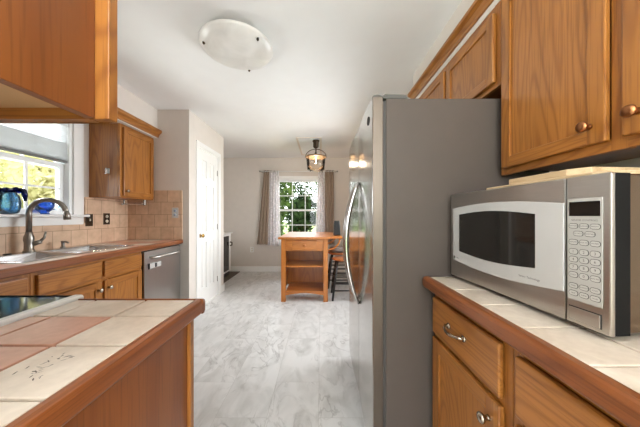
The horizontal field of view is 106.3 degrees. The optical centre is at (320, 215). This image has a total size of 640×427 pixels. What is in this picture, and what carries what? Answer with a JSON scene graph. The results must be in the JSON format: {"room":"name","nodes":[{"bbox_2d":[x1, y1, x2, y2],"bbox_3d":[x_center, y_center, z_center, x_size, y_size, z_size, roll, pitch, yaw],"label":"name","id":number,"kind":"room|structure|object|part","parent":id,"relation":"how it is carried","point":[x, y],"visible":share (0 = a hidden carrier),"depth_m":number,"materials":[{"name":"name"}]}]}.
{"room":"kitchen","nodes":[
{"label":"kitchen","id":0,"kind":"room"},
{"bbox_2d":[0,124,127,254],"bbox_3d":[-2.329,-0.030,1.545,0.142,2.440,2.750,0,0,0],"label":"wall","id":1,"kind":"structure","parent":0,"point":[11,238],"depth_m":2.31,"materials":[{"name":"tile"}]},
{"bbox_2d":[0,124,89,226],"bbox_3d":[-2.304,-0.438,1.780,0.187,1.033,1.040,0,0,0],"label":"window","id":2,"kind":"structure","parent":1,"relation":"in","point":[69,177],"depth_m":2.16,"materials":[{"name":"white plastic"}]},
{"bbox_2d":[0,187,27,213],"bbox_3d":[-2.254,-0.113,1.729,0.160,0.197,0.184,0,0,42],"label":"vase","id":3,"kind":"object","parent":2,"relation":"on","point":[15,200],"visible":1,"depth_m":1.76,"materials":[{"name":"blue glass"}]},
{"bbox_3d":[-2.363,-0.630,1.780,0.026,0.414,0.770,0,0,0],"label":"sash","id":4,"kind":"part","parent":2,"relation":"part of","materials":[{"name":"white plastic"}]},
{"bbox_3d":[-2.333,-0.245,1.780,0.026,0.444,0.770,0,0,0],"label":"sash","id":5,"kind":"part","parent":2,"relation":"part of","materials":[{"name":"white plastic"}]},
{"bbox_2d":[0,123,67,162],"bbox_3d":[-2.293,-0.653,1.780,0.038,0.357,0.764,0,0,0],"label":"window blind","id":6,"kind":"object","parent":2,"relation":"attached to","point":[39,140],"visible":0.85,"depth_m":1.93,"materials":[{"name":"white fabric"}]},
{"bbox_3d":[-2.292,-0.484,1.780,0.029,0.019,0.760,0,0,0],"label":"rail","id":7,"kind":"part","parent":6,"relation":"part of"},
{"bbox_3d":[-2.293,-0.814,1.780,0.038,0.037,0.764,0,0,0],"label":"head rail","id":8,"kind":"part","parent":6,"relation":"part of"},
{"bbox_3d":[-2.333,-0.436,1.780,0.125,0.853,0.820,0,0,0],"label":"frame","id":9,"kind":"part","parent":2,"relation":"part of","materials":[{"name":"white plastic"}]},
{"bbox_3d":[-2.240,-0.002,1.780,0.060,0.022,1.040,0,0,0],"label":"sill","id":10,"kind":"part","parent":2,"relation":"part of","materials":[{"name":"white paint"}]},
{"bbox_2d":[34,200,56,213],"bbox_3d":[-2.260,-0.072,1.971,0.148,0.114,0.122,0,0,-40],"label":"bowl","id":11,"kind":"object","parent":2,"relation":"on","point":[51,205],"visible":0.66,"depth_m":1.97,"materials":[{"name":"blue glass"}]},
{"bbox_3d":[-2.261,-0.483,1.780,0.018,0.941,1.000,0,0,0],"label":"casing","id":12,"kind":"part","parent":2,"relation":"part of","materials":[{"name":"white paint"}]},
{"bbox_2d":[85,214,92,225],"bbox_3d":[-2.250,0.040,2.335,0.016,0.118,0.075,0,0,0],"label":"light switch","id":13,"kind":"object","parent":1,"relation":"attached to","point":[88,220],"visible":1,"depth_m":2.33,"materials":[{"name":"brown plastic"}]},
{"bbox_2d":[103,213,109,224],"bbox_3d":[-2.253,0.030,2.525,0.008,0.118,0.075,0,0,0],"label":"outlet","id":14,"kind":"object","parent":1,"relation":"attached to","point":[106,216],"visible":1,"depth_m":2.52,"materials":[{"name":"brown"}]},
{"bbox_2d":[89,123,153,199],"bbox_3d":[-2.091,-0.545,2.580,0.354,0.728,0.471,0,0,0],"label":"upper cabinet","id":15,"kind":"object","parent":1,"relation":"attached to","point":[128,153],"visible":0.99,"depth_m":2.36,"materials":[{"name":"brown wood"}]},
{"bbox_2d":[121,200,145,204],"bbox_3d":[-2.111,-0.151,2.700,0.271,0.061,0.028,0,0,0],"label":"towel holder","id":16,"kind":"object","parent":15,"relation":"attached to","point":[144,201],"visible":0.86,"depth_m":2.70,"materials":[{"name":"silver metal"}]},
{"bbox_3d":[-1.975,-0.545,2.580,0.020,0.728,0.471,0,0,0],"label":"frame","id":17,"kind":"part","parent":15,"relation":"part of","materials":[{"name":"brown wood"}]},
{"bbox_3d":[-1.955,-0.542,2.583,0.018,0.688,0.423,0,0,0],"label":"door","id":18,"kind":"part","parent":15,"relation":"part of","materials":[{"name":"brown wood"}]},
{"bbox_3d":[-1.958,-0.542,2.583,0.009,0.580,0.323,0,0,0],"label":"panel","id":19,"kind":"part","parent":15,"relation":"part of","materials":[{"name":"brown wood"}]},
{"bbox_2d":[117,84,157,138],"bbox_3d":[-2.095,-1.080,1.490,0.350,0.340,2.660,0,0,0],"label":"wall","id":20,"kind":"structure","parent":0,"point":[127,101],"depth_m":2.50,"materials":[{"name":"paint"}]},
{"bbox_2d":[117,107,161,137],"bbox_3d":[-1.894,-0.962,2.360,0.052,0.088,0.920,0,0,0],"label":"trim","id":21,"kind":"structure","parent":20,"relation":"attached to","point":[122,115],"depth_m":2.47,"materials":[{"name":"brown wood"}]},
{"bbox_2d":[128,110,182,298],"bbox_3d":[-1.948,-0.030,2.864,0.645,2.440,0.112,0,0,0],"label":"wall","id":22,"kind":"structure","parent":0,"point":[152,220],"depth_m":2.81,"materials":[{"name":"stone"}]},
{"bbox_2d":[172,208,177,217],"bbox_3d":[-1.705,-0.038,2.803,0.075,0.118,0.008,0,0,0],"label":"outlet","id":23,"kind":"object","parent":22,"relation":"attached to","point":[174,210],"visible":1,"depth_m":2.80,"materials":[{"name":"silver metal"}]},
{"bbox_2d":[181,110,223,298],"bbox_3d":[-1.600,-0.030,3.320,0.100,2.440,1.000,0,0,0],"label":"wall","id":24,"kind":"structure","parent":0,"point":[193,128],"depth_m":2.87,"materials":[{"name":"paint"}]},
{"bbox_2d":[196,140,220,302],"bbox_3d":[-1.579,0.122,3.325,0.141,2.143,0.710,0,0,0],"label":"door","id":25,"kind":"structure","parent":24,"relation":"in","point":[208,165],"depth_m":3.30,"materials":[{"name":"white paint"}]},
{"bbox_3d":[-1.571,0.115,3.325,0.010,1.654,0.314,0,0,0],"label":"raised panel","id":26,"kind":"part","parent":25,"relation":"part of","materials":[{"name":"white paint"}]},
{"bbox_2d":[194,272,364,426],"bbox_3d":[-0.675,1.230,0.875,3.950,0.080,8.950,0,0,0],"label":"floor","id":27,"kind":"structure","parent":0,"point":[261,360],"depth_m":1.99,"materials":[{"name":"stone"}]},
{"bbox_2d":[0,274,29,294],"bbox_3d":[-1.938,0.755,1.095,0.654,0.866,0.550,0,0,0],"label":"base cabinet","id":28,"kind":"object","parent":27,"relation":"on","point":[18,285],"visible":0.08,"depth_m":1.29,"materials":[{"name":"brown wood"}]},
{"bbox_2d":[0,295,83,326],"bbox_3d":[-1.190,0.610,0.520,0.775,0.960,0.701,0,0,0],"label":"range","id":29,"kind":"object","parent":27,"relation":"on","point":[13,308],"visible":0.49,"depth_m":0.73,"materials":[{"name":"metal"}]},
{"bbox_2d":[0,297,65,317],"bbox_3d":[-1.190,0.277,0.495,0.709,0.014,0.610,0,0,0],"label":"cooktop","id":30,"kind":"object","parent":29,"relation":"in","point":[9,306],"depth_m":0.74,"materials":[{"name":"black glass"}]},
{"bbox_3d":[-1.190,0.289,0.807,0.709,0.042,0.015,0,0,0],"label":"trim","id":31,"kind":"part","parent":29,"relation":"part of","materials":[{"name":"silver metal"}]},
{"bbox_2d":[30,252,141,298],"bbox_3d":[-1.938,0.755,1.796,0.654,0.866,0.848,0,0,0],"label":"base cabinet","id":32,"kind":"object","parent":27,"relation":"on","point":[119,277],"visible":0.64,"depth_m":1.76,"materials":[{"name":"brown wood"}]},
{"bbox_3d":[-1.652,0.783,1.599,0.018,0.591,0.407,0,0,0],"label":"door","id":33,"kind":"part","parent":32,"relation":"part of","materials":[{"name":"brown wood"}]},
{"bbox_3d":[-1.655,0.783,1.599,0.009,0.483,0.307,0,0,0],"label":"panel","id":34,"kind":"part","parent":32,"relation":"part of","materials":[{"name":"brown wood"}]},
{"bbox_2d":[0,239,182,279],"bbox_3d":[-1.936,0.297,1.558,0.640,0.049,2.515,0,0,0],"label":"countertop","id":35,"kind":"structure","parent":32,"relation":"on","point":[7,270],"depth_m":1.66,"materials":[{"name":"brown tile"}]},
{"bbox_2d":[22,198,70,252],"bbox_3d":[-2.079,0.064,1.824,0.265,0.408,0.064,0,0,-22],"label":"faucet","id":36,"kind":"object","parent":35,"relation":"on","point":[29,241],"visible":1,"depth_m":1.79,"materials":[{"name":"silver metal"}]},
{"bbox_3d":[-2.129,0.170,1.817,0.073,0.107,0.034,0,0,-41],"label":"lever","id":37,"kind":"part","parent":36,"relation":"part of","materials":[{"name":"silver metal"}]},
{"bbox_3d":[-2.080,-0.006,1.827,0.235,0.268,0.033,0,0,-25],"label":"spout","id":38,"kind":"part","parent":36,"relation":"part of","materials":[{"name":"silver metal"}]},
{"bbox_2d":[0,245,133,263],"bbox_3d":[-1.975,0.355,1.812,0.480,0.188,0.852,0,0,0],"label":"sink","id":39,"kind":"object","parent":35,"relation":"in","point":[45,254],"visible":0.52,"depth_m":1.79,"materials":[{"name":"metal"}]},
{"bbox_3d":[-1.950,0.360,1.610,0.367,0.178,0.377,0,0,0],"label":"bowl","id":40,"kind":"part","parent":39,"relation":"part of","materials":[{"name":"metal"}]},
{"bbox_2d":[60,241,68,247],"bbox_3d":[-2.146,0.237,2.017,0.088,0.060,0.036,0,0,7],"label":"soap dispenser","id":41,"kind":"object","parent":39,"relation":"on","point":[62,242],"visible":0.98,"depth_m":2.01,"materials":[{"name":"silver metal"}]},
{"bbox_3d":[-1.950,0.360,2.015,0.367,0.178,0.377,0,0,0],"label":"bowl","id":42,"kind":"part","parent":39,"relation":"part of","materials":[{"name":"metal"}]},
{"bbox_3d":[-1.652,0.783,2.015,0.018,0.591,0.379,0,0,0],"label":"door","id":43,"kind":"part","parent":32,"relation":"part of","materials":[{"name":"brown wood"}]},
{"bbox_3d":[-1.655,0.783,2.015,0.009,0.483,0.279,0,0,0],"label":"panel","id":44,"kind":"part","parent":32,"relation":"part of","materials":[{"name":"brown wood"}]},
{"bbox_2d":[62,320,193,426],"bbox_3d":[-0.598,0.755,0.493,0.385,0.866,0.646,0,0,0],"label":"base cabinet","id":45,"kind":"object","parent":27,"relation":"on","point":[159,391],"visible":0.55,"depth_m":0.60,"materials":[{"name":"brown wood"}]},
{"bbox_2d":[0,299,204,426],"bbox_3d":[-0.594,0.297,0.484,0.412,0.049,0.644,0,0,0],"label":"countertop","id":46,"kind":"structure","parent":45,"relation":"on","point":[55,363],"depth_m":0.50,"materials":[{"name":"brown tile"}]},
{"bbox_3d":[-0.594,0.297,0.797,0.412,0.049,0.017,0,0,0],"label":"edge trim","id":47,"kind":"part","parent":46,"relation":"part of","materials":[{"name":"brown wood"}]},
{"bbox_3d":[-0.598,0.707,0.755,0.385,0.769,0.020,0,0,0],"label":"frame","id":48,"kind":"part","parent":45,"relation":"part of","materials":[{"name":"brown wood"}]},
{"bbox_2d":[141,244,180,298],"bbox_3d":[-1.914,0.757,2.520,0.672,0.858,0.584,0,0,0],"label":"dishwasher","id":49,"kind":"object","parent":27,"relation":"on","point":[163,281],"visible":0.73,"depth_m":2.48,"materials":[{"name":"silver metal"}]},
{"bbox_2d":[148,261,160,269],"bbox_3d":[-1.629,0.480,2.361,0.011,0.056,0.168,0,0,1],"label":"sign","id":50,"kind":"object","parent":49,"relation":"attached to","point":[155,264],"visible":1,"depth_m":2.35,"materials":[{"name":"silver metal"}]},
{"bbox_3d":[-1.612,0.401,2.522,0.068,0.035,0.468,0,0,0],"label":"handle","id":51,"kind":"part","parent":49,"relation":"part of","materials":[{"name":"metal"}]},
{"bbox_2d":[224,271,239,282],"bbox_3d":[-2.095,1.183,4.560,0.750,0.011,1.080,0,0,0],"label":"floor mat","id":52,"kind":"object","parent":27,"relation":"on","point":[231,273],"visible":0.21,"depth_m":4.75,"materials":[{"name":"brown fabric"}]},
{"bbox_2d":[224,232,232,276],"bbox_3d":[-2.117,0.752,4.475,0.706,0.849,0.790,0,0,0],"label":"fireplace","id":53,"kind":"object","parent":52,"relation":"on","point":[227,235],"visible":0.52,"depth_m":4.67,"materials":[{"name":"white paint"}]},
{"bbox_3d":[-1.833,0.725,4.435,0.029,0.670,0.610,0,0,0],"label":"pane","id":54,"kind":"part","parent":53,"relation":"part of","materials":[{"name":"black glass"}]},
{"bbox_3d":[-1.838,0.723,4.470,0.040,0.735,0.745,0,0,0],"label":"door","id":55,"kind":"part","parent":53,"relation":"part of","materials":[{"name":"black glass"}]},
{"bbox_2d":[278,232,341,301],"bbox_3d":[-0.145,0.740,3.848,0.890,0.900,1.125,0,0,0],"label":"kitchen island","id":56,"kind":"object","parent":27,"relation":"on","point":[304,255],"visible":0.98,"depth_m":3.42,"materials":[{"name":"brown wood"}]},
{"bbox_3d":[-0.522,0.756,3.351,0.062,0.868,0.062,0,0,0],"label":"leg","id":57,"kind":"part","parent":56,"relation":"part of","materials":[{"name":"brown wood"}]},
{"bbox_3d":[-0.534,0.696,3.840,0.014,0.748,0.916,0,0,0],"label":"panel","id":58,"kind":"part","parent":56,"relation":"part of","materials":[{"name":"brown wood"}]},
{"bbox_2d":[286,282,322,292],"bbox_3d":[-0.229,1.058,3.558,0.524,0.025,0.445,0,0,0],"label":"shelf","id":59,"kind":"object","parent":56,"relation":"attached to","point":[293,287],"depth_m":3.51,"materials":[{"name":"brown wood"}]},
{"bbox_2d":[286,260,322,266],"bbox_3d":[-0.229,0.704,3.558,0.524,0.022,0.445,0,0,0],"label":"shelf","id":60,"kind":"object","parent":56,"relation":"attached to","point":[291,263],"depth_m":3.50,"materials":[{"name":"brown wood"}]},
{"bbox_3d":[-0.229,1.087,3.349,0.524,0.035,0.018,0,0,0],"label":"rail","id":61,"kind":"part","parent":56,"relation":"part of","materials":[{"name":"brown wood"}]},
{"bbox_3d":[-0.229,0.403,3.334,0.336,0.132,0.020,0,0,0],"label":"drawer","id":62,"kind":"part","parent":56,"relation":"part of","materials":[{"name":"brown wood"}]},
{"bbox_3d":[-0.229,0.696,3.788,0.596,0.748,0.015,0,0,0],"label":"panel","id":63,"kind":"part","parent":56,"relation":"part of","materials":[{"name":"brown wood"}]},
{"bbox_3d":[0.064,0.756,3.351,0.062,0.868,0.062,0,0,0],"label":"leg","id":64,"kind":"part","parent":56,"relation":"part of","materials":[{"name":"brown wood"}]},
{"bbox_2d":[333,221,339,234],"bbox_3d":[0.238,0.181,3.620,0.103,0.220,0.080,0,0,0],"label":"canister","id":65,"kind":"object","parent":56,"relation":"on","point":[336,230],"visible":0.95,"depth_m":3.58,"materials":[{"name":"black plastic"}]},
{"bbox_2d":[328,251,347,288],"bbox_3d":[0.314,0.700,4.100,0.427,0.985,0.390,0,0,0],"label":"bar stool","id":66,"kind":"object","parent":27,"relation":"on","point":[330,265],"visible":0.33,"depth_m":3.96,"materials":[{"name":"brown wood"}]},
{"bbox_3d":[0.153,0.917,3.955,0.104,0.551,0.101,0,0,0],"label":"leg","id":67,"kind":"part","parent":66,"relation":"part of","materials":[{"name":"black paint"}]},
{"bbox_3d":[0.300,0.631,4.100,0.370,0.032,0.370,0,0,0],"label":"seat","id":68,"kind":"part","parent":66,"relation":"part of","materials":[{"name":"brown wood"}]},
{"bbox_2d":[329,246,342,252],"bbox_3d":[0.280,0.565,4.100,0.286,0.097,0.286,0,0,0],"label":"seat cushion","id":69,"kind":"object","parent":66,"relation":"on","point":[338,249],"visible":0.66,"depth_m":3.98,"materials":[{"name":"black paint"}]},
{"bbox_2d":[331,256,348,300],"bbox_3d":[0.362,0.700,3.540,0.427,0.985,0.390,0,0,0],"label":"bar stool","id":70,"kind":"object","parent":27,"relation":"on","point":[337,259],"visible":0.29,"depth_m":3.41,"materials":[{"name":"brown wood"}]},
{"bbox_3d":[0.202,0.917,3.686,0.039,0.551,0.133,0,0,-43],"label":"leg","id":71,"kind":"part","parent":70,"relation":"part of","materials":[{"name":"black paint"}]},
{"bbox_3d":[0.202,0.917,3.394,0.039,0.551,0.133,0,0,43],"label":"leg","id":72,"kind":"part","parent":70,"relation":"part of","materials":[{"name":"black paint"}]},
{"bbox_3d":[0.348,0.631,3.540,0.370,0.032,0.370,0,0,0],"label":"seat","id":73,"kind":"part","parent":70,"relation":"part of","materials":[{"name":"brown wood"}]},
{"bbox_2d":[342,94,548,426],"bbox_3d":[0.599,0.311,1.566,0.922,1.759,0.908,0,0,0],"label":"refrigerator","id":74,"kind":"object","parent":27,"relation":"on","point":[408,158],"visible":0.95,"depth_m":1.11,"materials":[{"name":"grey paint"}]},
{"bbox_3d":[0.189,0.165,1.552,0.103,0.749,0.032,0,0,0],"label":"handle","id":75,"kind":"part","parent":74,"relation":"part of","materials":[{"name":"metal"}]},
{"bbox_3d":[0.189,0.165,1.468,0.103,0.749,0.032,0,0,0],"label":"handle","id":76,"kind":"part","parent":74,"relation":"part of","materials":[{"name":"metal"}]},
{"bbox_3d":[0.260,0.276,1.766,0.056,1.658,0.508,0,0,0],"label":"door","id":77,"kind":"part","parent":74,"relation":"part of","materials":[{"name":"metal"}]},
{"bbox_3d":[0.260,0.276,1.308,0.056,1.658,0.393,0,0,0],"label":"door","id":78,"kind":"part","parent":74,"relation":"part of","materials":[{"name":"metal"}]},
{"bbox_2d":[433,295,513,426],"bbox_3d":[0.786,0.755,0.867,0.652,0.866,0.443,0,0,0],"label":"base cabinet","id":79,"kind":"object","parent":27,"relation":"on","point":[473,368],"visible":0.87,"depth_m":0.82,"materials":[{"name":"brown wood"}]},
{"bbox_3d":[0.479,0.428,0.885,0.037,0.022,0.122,0,0,0],"label":"handle","id":80,"kind":"part","parent":79,"relation":"part of","materials":[{"name":"grey metal"}]},
{"bbox_3d":[0.509,0.804,0.872,0.009,0.441,0.300,0,0,0],"label":"panel","id":81,"kind":"part","parent":79,"relation":"part of","materials":[{"name":"brown wood"}]},
{"bbox_3d":[0.506,0.436,0.872,0.018,0.156,0.400,0,0,0],"label":"drawer","id":82,"kind":"part","parent":79,"relation":"part of","materials":[{"name":"brown wood"}]},
{"bbox_3d":[0.506,0.804,0.872,0.018,0.549,0.400,0,0,0],"label":"door","id":83,"kind":"part","parent":79,"relation":"part of","materials":[{"name":"brown wood"}]},
{"bbox_3d":[0.481,0.598,0.712,0.032,0.032,0.032,0,0,0],"label":"knob","id":84,"kind":"part","parent":79,"relation":"part of","materials":[{"name":"grey metal"}]},
{"bbox_2d":[514,349,626,426],"bbox_3d":[0.786,0.755,0.416,0.652,0.866,0.453,0,0,0],"label":"base cabinet","id":85,"kind":"object","parent":27,"relation":"on","point":[541,399],"visible":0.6,"depth_m":0.53,"materials":[{"name":"brown wood"}]},
{"bbox_2d":[423,276,639,426],"bbox_3d":[0.788,0.297,0.640,0.655,0.049,0.900,0,0,0],"label":"countertop","id":86,"kind":"structure","parent":85,"relation":"on","point":[604,369],"depth_m":0.52,"materials":[{"name":"brown tile"}]},
{"bbox_2d":[451,172,639,336],"bbox_3d":[0.816,0.090,0.811,0.440,0.370,0.564,0,0,-4],"label":"microwave","id":87,"kind":"object","parent":86,"relation":"on","point":[569,249],"visible":1,"depth_m":0.61,"materials":[{"name":"silver plastic"}]},
{"bbox_3d":[0.605,0.083,0.842,0.012,0.356,0.473,0,0,-4],"label":"door","id":88,"kind":"part","parent":87,"relation":"part of","materials":[{"name":"metal"}]},
{"bbox_2d":[486,170,639,189],"bbox_3d":[0.793,-0.101,0.746,0.295,0.012,0.370,0,0,-4],"label":"cutting board","id":89,"kind":"object","parent":87,"relation":"on","point":[606,171],"visible":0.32,"depth_m":0.62,"materials":[{"name":"brown wood"}]},
{"bbox_2d":[509,167,639,184],"bbox_3d":[0.786,-0.117,0.733,0.250,0.020,0.225,0,0,-4],"label":"cutting board","id":90,"kind":"object","parent":89,"relation":"on","point":[567,172],"visible":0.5,"depth_m":0.65,"materials":[{"name":"brown wood"}]},
{"bbox_3d":[0.625,0.083,0.559,0.012,0.356,0.088,0,0,-4],"label":"control panel","id":91,"kind":"part","parent":87,"relation":"part of","materials":[{"name":"metal"}]},
{"bbox_2d":[224,158,348,265],"bbox_3d":[-0.740,-0.030,5.215,3.720,2.440,0.130,0,0,0],"label":"wall","id":92,"kind":"structure","parent":0,"point":[243,181],"depth_m":5.15,"materials":[{"name":"paint"}]},
{"bbox_2d":[230,266,345,271],"bbox_3d":[-0.690,1.135,5.143,3.620,0.110,0.014,0,0,0],"label":"baseboard","id":93,"kind":"structure","parent":92,"relation":"attached to","point":[233,268],"depth_m":5.14,"materials":[{"name":"white paint"}]},
{"bbox_2d":[272,176,317,245],"bbox_3d":[-0.485,-0.106,5.184,1.110,1.497,0.187,0,0,0],"label":"window","id":94,"kind":"structure","parent":92,"relation":"in","point":[292,179],"depth_m":5.20,"materials":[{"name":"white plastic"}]},
{"bbox_3d":[-0.485,0.197,5.213,0.910,0.687,0.026,0,0,0],"label":"sash","id":95,"kind":"part","parent":94,"relation":"part of","materials":[{"name":"white plastic"}]},
{"bbox_3d":[-0.485,-0.125,5.213,0.960,1.356,0.125,0,0,0],"label":"frame","id":96,"kind":"part","parent":94,"relation":"part of","materials":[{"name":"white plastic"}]},
{"bbox_3d":[-0.485,-0.440,5.243,0.910,0.674,0.026,0,0,0],"label":"sash","id":97,"kind":"part","parent":94,"relation":"part of","materials":[{"name":"white plastic"}]},
{"bbox_3d":[-0.485,-0.152,5.141,1.070,1.405,0.018,0,0,0],"label":"casing","id":98,"kind":"part","parent":94,"relation":"part of","materials":[{"name":"white paint"}]},
{"bbox_2d":[259,170,337,172],"bbox_3d":[-0.470,-0.935,5.077,1.650,0.047,0.143,0,0,0],"label":"curtain rod","id":99,"kind":"object","parent":92,"relation":"attached to","point":[326,171],"visible":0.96,"depth_m":5.02,"materials":[{"name":"brown metal"}]},
{"bbox_2d":[257,170,268,244],"bbox_3d":[-1.220,-0.182,5.076,0.260,1.565,0.057,0,0,0],"label":"curtain","id":100,"kind":"object","parent":99,"relation":"hanging from","point":[263,222],"visible":1,"depth_m":5.07,"materials":[{"name":"brown fabric"}]},
{"bbox_2d":[268,170,280,244],"bbox_3d":[-0.985,-0.170,5.076,0.270,1.580,0.047,0,0,0],"label":"sheer curtain","id":101,"kind":"object","parent":99,"relation":"hanging from","point":[274,231],"visible":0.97,"depth_m":5.08,"materials":[{"name":"white fabric"}]},
{"bbox_2d":[315,170,324,231],"bbox_3d":[-0.022,-0.170,5.076,0.215,1.580,0.047,0,0,0],"label":"sheer curtain","id":102,"kind":"object","parent":99,"relation":"hanging from","point":[320,210],"visible":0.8,"depth_m":5.07,"materials":[{"name":"white fabric"}]},
{"bbox_2d":[325,170,334,243],"bbox_3d":[0.188,-0.182,5.076,0.205,1.565,0.057,0,0,0],"label":"curtain","id":103,"kind":"object","parent":99,"relation":"hanging from","point":[329,177],"visible":0.9,"depth_m":5.07,"materials":[{"name":"brown fabric"}]},
{"bbox_2d":[117,0,461,157],"bbox_3d":[-0.675,-1.300,0.875,3.950,0.100,8.950,0,0,0],"label":"ceiling","id":104,"kind":"structure","parent":0,"point":[330,58],"depth_m":1.98,"materials":[{"name":"paint"}]},
{"bbox_2d":[199,19,272,71],"bbox_3d":[-0.600,-1.196,1.725,0.500,0.106,0.500,0,0,0],"label":"ceiling light","id":105,"kind":"object","parent":104,"relation":"attached to","point":[235,44],"visible":1,"depth_m":1.63,"materials":[{"name":"white glass"}]},
{"bbox_2d":[296,137,321,154],"bbox_3d":[-0.195,-1.244,4.345,0.414,0.012,1.090,0,0,0],"label":"trim","id":106,"kind":"structure","parent":104,"relation":"attached to","point":[296,137],"depth_m":4.04,"materials":[{"name":"paint"}]},
{"bbox_2d":[305,139,326,171],"bbox_3d":[-0.085,-1.000,3.970,0.355,0.499,0.355,0,0,0],"label":"pendant lamp","id":107,"kind":"object","parent":104,"relation":"hanging from","point":[315,156],"visible":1,"depth_m":3.96,"materials":[{"name":"brown metal"}]},
{"bbox_3d":[-0.085,-0.874,3.970,0.330,0.227,0.330,0,0,0],"label":"lamp shade","id":108,"kind":"part","parent":107,"relation":"part of","materials":[{"name":"clear glass"}]},
{"bbox_2d":[413,0,499,98],"bbox_3d":[0.969,-1.119,0.965,0.302,0.263,2.330,0,0,0],"label":"wall","id":109,"kind":"structure","parent":0,"point":[464,5],"depth_m":1.53,"materials":[{"name":"paint"}]},
{"bbox_2d":[407,0,493,98],"bbox_3d":[0.792,-1.050,0.965,0.052,0.064,2.330,0,0,0],"label":"trim","id":110,"kind":"structure","parent":109,"relation":"attached to","point":[477,9],"depth_m":1.44,"materials":[{"name":"brown wood"}]},
{"bbox_2d":[549,157,639,171],"bbox_3d":[1.180,-0.030,0.835,0.120,2.440,8.870,0,0,0],"label":"wall","id":111,"kind":"structure","parent":0,"point":[635,162],"depth_m":0.89,"materials":[{"name":"paint"}]},
{"bbox_2d":[418,0,500,98],"bbox_3d":[0.942,-0.792,1.571,0.350,0.388,0.958,0,0,0],"label":"upper cabinet","id":112,"kind":"object","parent":111,"relation":"attached to","point":[474,72],"visible":0.35,"depth_m":1.25,"materials":[{"name":"brown wood"}]},
{"bbox_3d":[0.808,-0.783,1.784,0.018,0.331,0.432,0,0,0],"label":"door","id":113,"kind":"part","parent":112,"relation":"part of","materials":[{"name":"brown wood"}]},
{"bbox_3d":[0.811,-0.783,1.784,0.009,0.237,0.346,0,0,0],"label":"panel","id":114,"kind":"part","parent":112,"relation":"part of","materials":[{"name":"brown wood"}]},
{"bbox_3d":[0.811,-0.783,1.327,0.009,0.237,0.331,0,0,0],"label":"panel","id":115,"kind":"part","parent":112,"relation":"part of","materials":[{"name":"brown wood"}]},
{"bbox_3d":[0.808,-0.783,1.327,0.018,0.331,0.417,0,0,0],"label":"door","id":116,"kind":"part","parent":112,"relation":"part of","materials":[{"name":"brown wood"}]},
{"bbox_2d":[501,0,639,175],"bbox_3d":[0.942,-0.584,0.657,0.350,0.805,0.865,0,0,0],"label":"upper cabinet","id":117,"kind":"object","parent":111,"relation":"attached to","point":[570,69],"visible":0.98,"depth_m":0.80,"materials":[{"name":"brown wood"}]},
{"bbox_3d":[0.811,-0.585,0.871,0.009,0.660,0.304,0,0,0],"label":"panel","id":118,"kind":"part","parent":117,"relation":"part of","materials":[{"name":"brown wood"}]},
{"bbox_3d":[0.783,-0.265,0.715,0.032,0.032,0.032,0,0,0],"label":"knob","id":119,"kind":"part","parent":117,"relation":"part of","materials":[{"name":"orange metal"}]},
{"bbox_3d":[0.783,-0.265,0.606,0.032,0.032,0.032,0,0,0],"label":"knob","id":120,"kind":"part","parent":117,"relation":"part of","materials":[{"name":"orange metal"}]},
{"bbox_3d":[0.808,-0.585,0.444,0.018,0.754,0.392,0,0,0],"label":"door","id":121,"kind":"part","parent":117,"relation":"part of","materials":[{"name":"brown wood"}]},
{"bbox_3d":[-1.435,-0.030,0.100,1.930,2.440,0.120,0,0,0],"label":"wall","id":122,"kind":"structure","parent":0,"visible":0},
{"bbox_2d":[0,0,116,123],"bbox_3d":[-0.850,-0.597,0.344,0.900,0.830,0.358,0,0,0],"label":"upper cabinet","id":123,"kind":"object","parent":122,"relation":"attached to","point":[58,58],"visible":1,"depth_m":0.41,"materials":[{"name":"brown wood"}]},
{"label":"outside","id":124,"kind":"structure","parent":0,"visible":0},
{"bbox_2d":[282,222,315,233],"bbox_3d":[0.000,1.650,15.000,80.000,0.080,90.000,0,0,0],"label":"ground","id":125,"kind":"structure","parent":124,"point":[285,230],"depth_m":28.62,"materials":[{"name":"white"}]},
{"bbox_2d":[0,150,44,207],"bbox_3d":[-6.218,-0.144,4.139,1.980,3.518,1.657,0,0,0],"label":"tree","id":126,"kind":"object","parent":125,"relation":"on","point":[17,166],"visible":0.28,"depth_m":4.49,"materials":[{"name":"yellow plant"}]},
{"bbox_2d":[0,150,54,208],"bbox_3d":[-7.167,-0.521,6.334,1.919,4.272,1.707,0,0,8],"label":"tree","id":127,"kind":"object","parent":125,"relation":"on","point":[34,193],"visible":0.14,"depth_m":5.73,"materials":[{"name":"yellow plant"}]},
{"bbox_2d":[280,182,294,235],"bbox_3d":[-1.766,-0.031,8.784,1.780,3.292,1.743,0,0,0],"label":"tree","id":128,"kind":"object","parent":125,"relation":"on","point":[284,200],"visible":0.09,"depth_m":8.33,"materials":[{"name":"green plant"}]},
{"bbox_2d":[280,182,317,229],"bbox_3d":[-1.892,-1.011,16.542,4.820,5.251,5.349,0,0,0],"label":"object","id":129,"kind":"object","parent":125,"relation":"on","point":[298,188],"visible":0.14,"depth_m":15.80,"materials":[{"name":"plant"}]},
{"bbox_2d":[285,193,316,231],"bbox_3d":[-0.769,0.260,11.136,1.787,2.713,2.014,0,0,0],"label":"tree","id":130,"kind":"object","parent":125,"relation":"on","point":[298,203],"visible":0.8,"depth_m":10.67,"materials":[{"name":"green plant"}]}
]}

